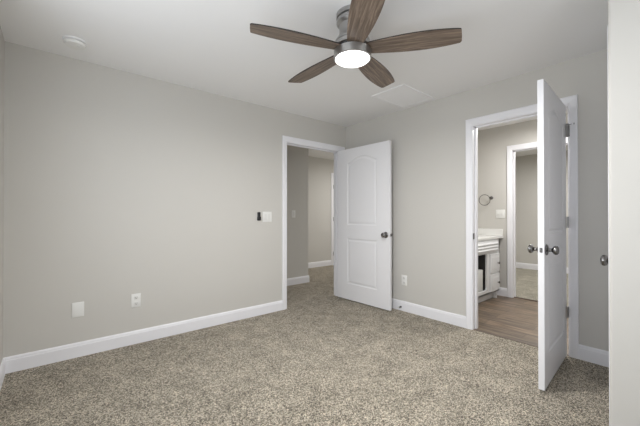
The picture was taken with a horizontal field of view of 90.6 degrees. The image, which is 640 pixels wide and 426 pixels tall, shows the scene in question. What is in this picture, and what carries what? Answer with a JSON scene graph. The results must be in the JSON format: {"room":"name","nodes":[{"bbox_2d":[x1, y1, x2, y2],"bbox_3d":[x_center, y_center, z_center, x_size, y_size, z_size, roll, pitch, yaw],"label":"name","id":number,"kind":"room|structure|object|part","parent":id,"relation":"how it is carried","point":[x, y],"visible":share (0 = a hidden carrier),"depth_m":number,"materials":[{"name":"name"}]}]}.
{"room":"empty bedroom","nodes":[
{"label":"empty bedroom","id":0,"kind":"room"},
{"bbox_2d":[0,26,4,364],"bbox_3d":[-0.943,-0.053,0.606,0.115,2.440,4.400,0,0,-40],"label":"wall","id":1,"kind":"structure","parent":0,"point":[2,41],"depth_m":2.23,"materials":[{"name":"grey paint"}]},
{"bbox_2d":[0,358,4,389],"bbox_3d":[-0.889,1.108,0.635,0.014,0.118,4.386,0,0,-40],"label":"baseboard","id":2,"kind":"structure","parent":1,"relation":"attached to","point":[2,366],"depth_m":2.19,"materials":[{"name":"white paint"}]},
{"bbox_2d":[3,41,345,357],"bbox_3d":[-1.050,-0.037,3.469,3.645,2.440,0.115,0,0,-40],"label":"wall","id":3,"kind":"structure","parent":0,"point":[118,184],"depth_m":2.83,"materials":[{"name":"grey paint"}]},
{"bbox_2d":[72,302,83,317],"bbox_3d":[-1.983,0.792,2.598,0.080,0.120,0.006,0,0,-40],"label":"blank wall plate","id":4,"kind":"object","parent":3,"relation":"attached to","point":[77,308],"visible":1,"depth_m":2.59,"materials":[{"name":"white plastic"}]},
{"bbox_2d":[131,293,140,307],"bbox_3d":[-1.663,0.791,2.866,0.076,0.122,0.009,0,0,-40],"label":"wall outlet","id":5,"kind":"object","parent":3,"relation":"attached to","point":[135,298],"visible":1,"depth_m":2.86,"materials":[{"name":"white plastic"}]},
{"bbox_2d":[4,300,282,373],"bbox_3d":[-1.387,1.122,3.094,2.426,0.118,0.014,0,0,-40],"label":"baseboard","id":6,"kind":"structure","parent":3,"relation":"attached to","point":[33,359],"depth_m":2.81,"materials":[{"name":"white paint"}]},
{"bbox_2d":[257,212,260,220],"bbox_3d":[-0.705,0.038,3.669,0.044,0.098,0.024,0,0,-40],"label":"remote","id":7,"kind":"object","parent":3,"relation":"attached to","point":[258,213],"visible":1,"depth_m":3.66,"materials":[{"name":"black plastic"}]},
{"bbox_2d":[263,212,271,221],"bbox_3d":[-0.624,0.045,3.748,0.122,0.122,0.008,0,0,-40],"label":"light switch","id":8,"kind":"object","parent":3,"relation":"attached to","point":[267,216],"visible":1,"depth_m":3.75,"materials":[{"name":"white plastic"}]},
{"bbox_2d":[282,135,344,309],"bbox_3d":[-0.095,0.119,4.275,1.064,2.137,0.152,0,0,-40],"label":"trim","id":9,"kind":"structure","parent":3,"relation":"attached to","point":[286,140],"depth_m":4.04,"materials":[{"name":"white paint"}]},
{"bbox_2d":[338,140,392,310],"bbox_3d":[0.554,0.150,4.144,0.175,2.045,0.916,0,0,-41],"label":"door","id":10,"kind":"structure","parent":3,"relation":"in","point":[365,234],"depth_m":4.07,"materials":[{"name":"white paint"}]},
{"bbox_3d":[0.772,0.266,3.817,0.070,0.074,0.074,0,0,-41],"label":"handle","id":11,"kind":"part","parent":10,"relation":"part of","materials":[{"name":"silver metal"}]},
{"bbox_2d":[287,145,307,278],"bbox_3d":[-1.375,-0.027,5.226,2.125,2.440,1.120,0,0,-40],"label":"wall","id":12,"kind":"structure","parent":0,"point":[297,157],"depth_m":5.33,"materials":[{"name":"grey paint"}]},
{"bbox_2d":[287,275,308,285],"bbox_3d":[-1.004,1.131,4.791,2.139,0.118,0.014,0,0,-40],"label":"baseboard","id":13,"kind":"structure","parent":12,"relation":"attached to","point":[302,279],"depth_m":5.32,"materials":[{"name":"white paint"}]},
{"bbox_2d":[0,0,607,159],"bbox_3d":[1.497,-1.304,4.101,8.345,0.100,6.815,0,0,-40],"label":"ceiling","id":14,"kind":"structure","parent":0,"point":[209,46],"depth_m":2.36,"materials":[{"name":"white paint"}]},
{"bbox_2d":[62,35,86,49],"bbox_3d":[-1.800,-1.242,2.329,0.148,0.043,0.148,0,0,-40],"label":"smoke detector","id":15,"kind":"object","parent":14,"relation":"attached to","point":[73,42],"visible":1,"depth_m":2.30,"materials":[{"name":"white plastic"}]},
{"bbox_2d":[250,0,461,87],"bbox_3d":[0.170,-1.112,2.052,1.253,0.306,1.205,0,0,-40],"label":"ceiling fan","id":16,"kind":"object","parent":14,"relation":"hanging from","point":[353,48],"visible":1,"depth_m":1.92,"materials":[{"name":"brown wood"}]},
{"bbox_3d":[-0.136,-1.040,1.881,0.567,0.007,0.160,0,9,-22],"label":"blade","id":17,"kind":"part","parent":16,"relation":"part of","materials":[{"name":"brown wood"}]},
{"bbox_3d":[-0.029,-1.038,2.301,0.160,0.007,0.567,-12,7,-39],"label":"blade","id":18,"kind":"part","parent":16,"relation":"part of","materials":[{"name":"brown wood"}]},
{"bbox_2d":[335,50,369,67],"bbox_3d":[0.206,-0.972,2.017,0.218,0.025,0.218,0,0,-40],"label":"diffuser","id":19,"kind":"object","parent":16,"relation":"attached to","point":[343,58],"depth_m":1.97,"materials":[{"name":"white glass"}]},
{"bbox_3d":[0.230,-1.041,1.649,0.160,0.007,0.567,10,-1,-4],"label":"blade","id":20,"kind":"part","parent":16,"relation":"part of","materials":[{"name":"brown wood"}]},
{"bbox_3d":[0.404,-1.037,2.328,0.160,0.007,0.567,-11,-6,32],"label":"blade","id":21,"kind":"part","parent":16,"relation":"part of","materials":[{"name":"brown wood"}]},
{"bbox_3d":[0.563,-1.040,1.926,0.567,0.007,0.160,0,-10,14],"label":"blade","id":22,"kind":"part","parent":16,"relation":"part of","materials":[{"name":"brown wood"}]},
{"bbox_2d":[371,84,434,107],"bbox_3d":[0.901,-1.252,3.431,0.570,0.010,0.410,0,0,-40],"label":"attic hatch","id":23,"kind":"object","parent":14,"relation":"in","point":[403,96],"visible":1,"depth_m":3.40,"materials":[{"name":"white paint"}]},
{"bbox_2d":[0,265,608,425],"bbox_3d":[1.488,1.236,4.070,8.080,0.100,6.570,0,0,-40],"label":"floor","id":24,"kind":"structure","parent":0,"point":[333,360],"depth_m":2.28,"materials":[{"name":"carpet"}]},
{"bbox_2d":[478,228,502,302],"bbox_3d":[2.020,0.693,4.371,1.137,0.998,0.596,0,0,-40],"label":"bathroom vanity","id":25,"kind":"object","parent":24,"relation":"on","point":[488,239],"visible":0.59,"depth_m":4.29,"materials":[{"name":"white paint"}]},
{"bbox_2d":[478,269,482,291],"bbox_3d":[1.968,0.910,4.209,0.330,0.305,0.240,0,0,-40],"label":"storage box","id":26,"kind":"object","parent":25,"relation":"on","point":[480,272],"visible":0.11,"depth_m":4.17,"materials":[{"name":"white plastic"}]},
{"bbox_2d":[478,235,502,240],"bbox_3d":[2.010,0.342,4.386,1.137,0.032,0.562,0,0,-40],"label":"countertop","id":27,"kind":"structure","parent":25,"relation":"on","point":[480,237],"depth_m":4.36,"materials":[{"name":"white stone"}]},
{"bbox_3d":[2.405,0.952,4.358,0.300,0.232,0.024,0,0,-40],"label":"drawer","id":28,"kind":"part","parent":25,"relation":"part of","materials":[{"name":"white paint"}]},
{"bbox_3d":[2.405,0.685,4.360,0.300,0.255,0.024,0,0,-40],"label":"drawer","id":29,"kind":"part","parent":25,"relation":"part of","materials":[{"name":"white paint"}]},
{"bbox_2d":[308,156,333,262],"bbox_3d":[0.022,-0.016,7.214,2.575,2.440,0.115,0,0,-40],"label":"wall","id":30,"kind":"structure","parent":0,"point":[320,170],"depth_m":7.11,"materials":[{"name":"grey paint"}]},
{"bbox_2d":[308,260,330,267],"bbox_3d":[-0.325,1.143,6.830,1.529,0.118,0.014,0,0,-40],"label":"baseboard","id":31,"kind":"structure","parent":30,"relation":"attached to","point":[328,262],"depth_m":7.08,"materials":[{"name":"white paint"}]},
{"bbox_2d":[331,173,333,264],"bbox_3d":[0.563,0.138,7.657,0.889,2.137,0.134,0,0,-40],"label":"trim","id":32,"kind":"structure","parent":30,"relation":"attached to","point":[332,174],"depth_m":7.34,"materials":[{"name":"white paint"}]},
{"bbox_2d":[333,177,333,263],"bbox_3d":[0.601,0.178,7.605,0.758,2.033,0.105,0,0,-40],"label":"door","id":33,"kind":"structure","parent":30,"relation":"in","point":[333,177],"depth_m":7.38,"materials":[{"name":"white paint"}]},
{"bbox_2d":[346,49,608,350],"bbox_3d":[1.805,-0.040,3.000,0.115,2.440,4.515,0,0,-40],"label":"wall","id":34,"kind":"structure","parent":0,"point":[428,140],"depth_m":3.36,"materials":[{"name":"grey paint"}]},
{"bbox_2d":[402,275,406,285],"bbox_3d":[1.018,0.813,3.832,0.009,0.122,0.076,0,0,-40],"label":"wall outlet","id":35,"kind":"object","parent":34,"relation":"attached to","point":[404,277],"visible":1,"depth_m":3.82,"materials":[{"name":"white plastic"}]},
{"bbox_2d":[392,298,465,327],"bbox_3d":[0.938,1.127,3.921,0.014,0.118,1.750,0,0,-40],"label":"baseboard","id":36,"kind":"structure","parent":34,"relation":"attached to","point":[443,316],"depth_m":3.55,"materials":[{"name":"white paint"}]},
{"bbox_2d":[473,329,568,355],"bbox_3d":[1.811,1.178,2.919,0.028,0.004,0.777,0,0,-40],"label":"trim","id":37,"kind":"structure","parent":34,"relation":"attached to","point":[473,329],"depth_m":2.97,"materials":[{"name":"brown"}]},
{"bbox_2d":[466,95,578,358],"bbox_3d":[1.845,0.112,2.952,0.152,2.137,0.908,0,0,-40],"label":"trim","id":38,"kind":"structure","parent":34,"relation":"attached to","point":[571,102],"depth_m":2.91,"materials":[{"name":"white paint"}]},
{"bbox_2d":[528,79,574,390],"bbox_3d":[1.740,0.142,2.359,0.800,2.045,0.175,0,0,-44],"label":"door","id":39,"kind":"structure","parent":34,"relation":"in","point":[553,130],"depth_m":2.22,"materials":[{"name":"white paint"}]},
{"bbox_3d":[1.461,0.246,2.166,0.074,0.074,0.070,0,0,-44],"label":"handle","id":40,"kind":"part","parent":39,"relation":"part of","materials":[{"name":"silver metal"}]},
{"bbox_3d":[1.533,0.245,2.089,0.074,0.074,0.070,0,0,-44],"label":"handle","id":41,"kind":"part","parent":39,"relation":"part of","materials":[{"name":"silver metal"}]},
{"bbox_2d":[578,344,608,366],"bbox_3d":[2.199,1.118,2.428,0.014,0.118,0.342,0,0,-40],"label":"baseboard","id":42,"kind":"structure","parent":34,"relation":"attached to","point":[586,353],"depth_m":2.48,"materials":[{"name":"white paint"}]},
{"bbox_2d":[478,113,567,287],"bbox_3d":[2.900,-0.032,4.307,0.115,2.440,3.500,0,0,-40],"label":"wall","id":43,"kind":"structure","parent":0,"point":[493,143],"depth_m":4.60,"materials":[{"name":"grey paint"}]},
{"bbox_2d":[496,210,504,217],"bbox_3d":[2.597,0.013,4.565,0.016,0.122,0.122,0,0,-40],"label":"light switch","id":44,"kind":"object","parent":43,"relation":"attached to","point":[499,213],"visible":1,"depth_m":4.56,"materials":[{"name":"white plastic"}]},
{"bbox_2d":[497,287,506,296],"bbox_3d":[2.460,1.131,4.723,0.014,0.118,0.607,0,0,-40],"label":"baseboard","id":45,"kind":"structure","parent":43,"relation":"attached to","point":[502,291],"depth_m":4.53,"materials":[{"name":"white paint"}]},
{"bbox_2d":[514,297,537,301],"bbox_3d":[3.002,1.186,4.180,0.035,0.010,0.785,0,0,-40],"label":"trim","id":46,"kind":"structure","parent":43,"relation":"attached to","point":[514,297],"depth_m":4.35,"materials":[{"name":"brown"}]},
{"bbox_2d":[507,137,567,297],"bbox_3d":[3.002,0.118,4.186,0.152,2.137,0.919,0,0,-40],"label":"trim","id":47,"kind":"structure","parent":43,"relation":"attached to","point":[511,150],"depth_m":4.46,"materials":[{"name":"white paint"}]},
{"bbox_2d":[516,150,567,267],"bbox_3d":[5.056,-0.022,6.192,0.100,2.440,3.600,0,0,-40],"label":"wall","id":48,"kind":"structure","parent":0,"point":[526,166],"depth_m":6.82,"materials":[{"name":"grey paint"}]},
{"bbox_2d":[516,262,567,273],"bbox_3d":[5.044,1.139,6.110,0.014,0.118,3.500,0,0,-40],"label":"baseboard","id":49,"kind":"structure","parent":48,"relation":"attached to","point":[518,265],"depth_m":6.79,"materials":[{"name":"white paint"}]},
{"bbox_2d":[608,0,639,425],"bbox_3d":[2.304,-0.049,1.384,1.207,2.440,1.400,0,0,-40],"label":"wall","id":50,"kind":"structure","parent":0,"point":[623,15],"depth_m":1.49,"materials":[{"name":"grey paint"}]},
{"bbox_2d":[600,255,607,265],"bbox_3d":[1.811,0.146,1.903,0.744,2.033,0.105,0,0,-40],"label":"door knob","id":51,"kind":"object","parent":50,"relation":"in","point":[604,258],"depth_m":1.71,"materials":[{"name":"silver metal"}]},
{"bbox_2d":[607,25,609,425],"bbox_3d":[1.852,0.105,1.854,0.880,2.137,0.134,0,0,-40],"label":"trim","id":52,"kind":"structure","parent":50,"relation":"attached to","point":[607,25],"depth_m":1.62,"materials":[{"name":"white paint"}]}
]}

